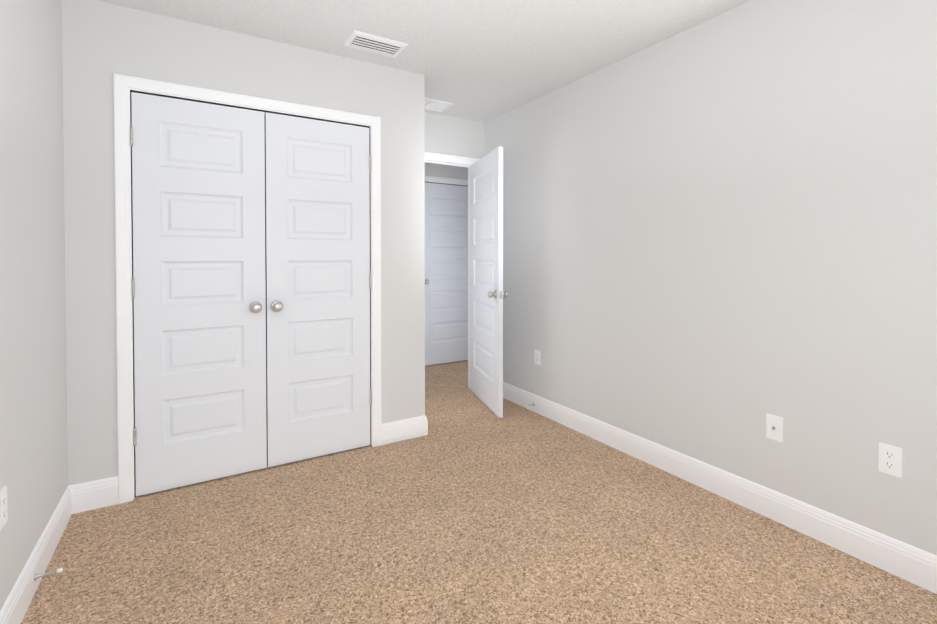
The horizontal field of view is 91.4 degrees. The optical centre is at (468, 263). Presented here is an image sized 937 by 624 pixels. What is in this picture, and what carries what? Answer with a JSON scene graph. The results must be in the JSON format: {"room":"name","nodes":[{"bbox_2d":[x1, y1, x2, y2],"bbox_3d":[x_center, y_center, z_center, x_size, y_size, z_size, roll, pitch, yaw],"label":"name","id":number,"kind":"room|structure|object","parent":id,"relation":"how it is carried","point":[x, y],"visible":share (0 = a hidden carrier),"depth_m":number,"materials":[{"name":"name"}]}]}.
{"room":"empty bedroom","nodes":[
{"label":"empty bedroom","id":0,"kind":"room"},
{"bbox_2d":[0,0,67,610],"bbox_3d":[-1.232,-0.021,0.943,0.115,2.440,4.385,-1,1,-31],"label":"wall","id":1,"kind":"structure","parent":0,"point":[33,434],"depth_m":1.69,"materials":[{"name":"white paint"}]},
{"bbox_2d":[0,486,7,530],"bbox_3d":[-1.437,0.754,1.411,0.007,0.114,0.070,-1,1,-31],"label":"electrical outlet","id":2,"kind":"object","parent":1,"relation":"attached to","point":[3,508],"visible":1,"depth_m":1.41,"materials":[{"name":"white plastic"}]},
{"bbox_2d":[0,483,79,623],"bbox_3d":[-0.993,1.137,0.690,0.015,0.133,3.445,-1,1,-31],"label":"baseboard","id":3,"kind":"structure","parent":1,"relation":"attached to","point":[13,611],"depth_m":1.71,"materials":[{"name":"white paint"}]},
{"bbox_2d":[34,568,62,580],"bbox_3d":[-1.532,1.130,1.670,0.078,0.025,0.025,-1,1,-31],"label":"door stop","id":4,"kind":"object","parent":3,"relation":"attached to","point":[37,576],"visible":1,"depth_m":1.67,"materials":[{"name":"white metal"}]},
{"bbox_2d":[62,0,424,485],"bbox_3d":[-1.277,-0.051,2.928,1.862,2.440,0.710,-1,1,-31],"label":"wall","id":5,"kind":"structure","parent":0,"point":[102,42],"depth_m":2.34,"materials":[{"name":"white paint"}]},
{"bbox_2d":[130,92,266,495],"bbox_3d":[-1.407,0.157,2.426,0.614,2.020,0.097,-1,1,-31],"label":"closet door","id":6,"kind":"structure","parent":5,"relation":"in","point":[198,279],"depth_m":2.43,"materials":[{"name":"white paint"}]},
{"bbox_2d":[113,73,381,503],"bbox_3d":[-1.177,0.144,2.644,1.268,2.059,0.115,-1,1,-31],"label":"door frame","id":7,"kind":"structure","parent":5,"relation":"attached to","point":[131,215],"depth_m":2.33,"materials":[{"name":"white paint"}]},
{"bbox_2d":[265,112,371,466],"bbox_3d":[-0.877,0.152,2.746,0.614,2.020,0.097,-1,1,-31],"label":"closet door","id":8,"kind":"structure","parent":5,"relation":"in","point":[317,234],"depth_m":2.75,"materials":[{"name":"white paint"}]},
{"bbox_2d":[382,415,427,444],"bbox_3d":[-0.606,1.097,3.343,0.330,0.133,0.724,-1,1,-31],"label":"baseboard","id":9,"kind":"structure","parent":5,"relation":"attached to","point":[403,429],"depth_m":3.03,"materials":[{"name":"white paint"}]},
{"bbox_2d":[96,0,749,122],"bbox_3d":[0.528,-1.306,2.592,5.223,0.080,5.790,-1,1,-31],"label":"ceiling","id":10,"kind":"structure","parent":0,"point":[483,61],"depth_m":2.49,"materials":[{"name":"paint"}]},
{"bbox_2d":[343,30,407,57],"bbox_3d":[-0.536,-1.261,2.643,0.318,0.011,0.202,-1,1,-31],"label":"ceiling vent","id":11,"kind":"object","parent":10,"relation":"in","point":[373,43],"visible":1,"depth_m":2.63,"materials":[{"name":"white paint"}]},
{"bbox_2d":[425,98,453,111],"bbox_3d":[-0.332,-1.277,3.660,0.370,0.010,0.225,-1,1,-31],"label":"ceiling vent","id":12,"kind":"object","parent":10,"relation":"in","point":[435,105],"visible":0.46,"depth_m":3.69,"materials":[{"name":"white paint"}]},
{"bbox_2d":[425,163,467,179],"bbox_3d":[-0.407,-0.084,5.145,4.030,2.440,0.115,-1,1,-31],"label":"wall","id":13,"kind":"structure","parent":0,"point":[444,171],"depth_m":5.15,"materials":[{"name":"white paint"}]},
{"bbox_2d":[425,183,467,365],"bbox_3d":[-0.201,0.115,5.195,0.748,2.020,0.097,-1,1,-31],"label":"hall door","id":14,"kind":"structure","parent":13,"relation":"in","point":[446,273],"depth_m":5.18,"materials":[{"name":"white paint"}]},
{"bbox_2d":[425,176,467,185],"bbox_3d":[-0.231,0.083,5.244,0.886,2.103,0.134,-1,1,-31],"label":"door frame","id":15,"kind":"structure","parent":13,"relation":"attached to","point":[445,180],"depth_m":5.15,"materials":[{"name":"white paint"}]},
{"bbox_2d":[425,112,483,158],"bbox_3d":[-0.316,-0.067,3.992,4.838,2.440,0.115,-1,1,-31],"label":"wall","id":16,"kind":"structure","parent":0,"point":[448,135],"depth_m":4.02,"materials":[{"name":"white paint"}]},
{"bbox_2d":[425,152,479,387],"bbox_3d":[-0.303,0.102,3.991,0.906,2.103,0.134,-1,1,-31],"label":"door frame","id":17,"kind":"structure","parent":16,"relation":"attached to","point":[447,163],"depth_m":4.11,"materials":[{"name":"white paint"}]},
{"bbox_2d":[470,147,507,417],"bbox_3d":[0.137,0.136,3.774,0.159,2.020,0.786,0,1,-16],"label":"door","id":18,"kind":"structure","parent":16,"relation":"in","point":[487,293],"depth_m":3.67,"materials":[{"name":"white paint"}]},
{"bbox_2d":[21,360,936,623],"bbox_3d":[0.528,1.214,2.631,5.223,0.080,5.790,-1,1,-31],"label":"floor","id":19,"kind":"structure","parent":0,"point":[471,507],"depth_m":1.90,"materials":[{"name":"carpet"}]},
{"bbox_2d":[484,0,936,554],"bbox_3d":[1.298,-0.043,2.405,0.115,2.440,4.270,-1,1,-31],"label":"wall","id":20,"kind":"structure","parent":0,"point":[720,236],"depth_m":2.19,"materials":[{"name":"white paint"}]},
{"bbox_2d":[534,349,539,364],"bbox_3d":[0.534,0.729,3.561,0.007,0.114,0.070,-1,1,-31],"label":"electrical outlet","id":21,"kind":"object","parent":20,"relation":"attached to","point":[537,357],"visible":1,"depth_m":3.56,"materials":[{"name":"white plastic"}]},
{"bbox_2d":[503,382,936,593],"bbox_3d":[1.212,1.110,2.438,0.016,0.133,4.155,-1,1,-31],"label":"baseboard","id":22,"kind":"structure","parent":20,"relation":"attached to","point":[908,562],"depth_m":2.15,"materials":[{"name":"white paint"}]},
{"bbox_2d":[766,413,782,442],"bbox_3d":[1.407,0.758,2.110,0.016,0.114,0.070,-1,1,-31],"label":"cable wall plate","id":23,"kind":"object","parent":20,"relation":"attached to","point":[774,427],"visible":1,"depth_m":2.11,"materials":[{"name":"white plastic"}]},
{"bbox_2d":[878,442,901,477],"bbox_3d":[1.623,0.756,1.762,0.007,0.114,0.070,-1,1,-31],"label":"electrical outlet","id":24,"kind":"object","parent":20,"relation":"attached to","point":[889,459],"visible":1,"depth_m":1.76,"materials":[{"name":"white plastic"}]}
]}

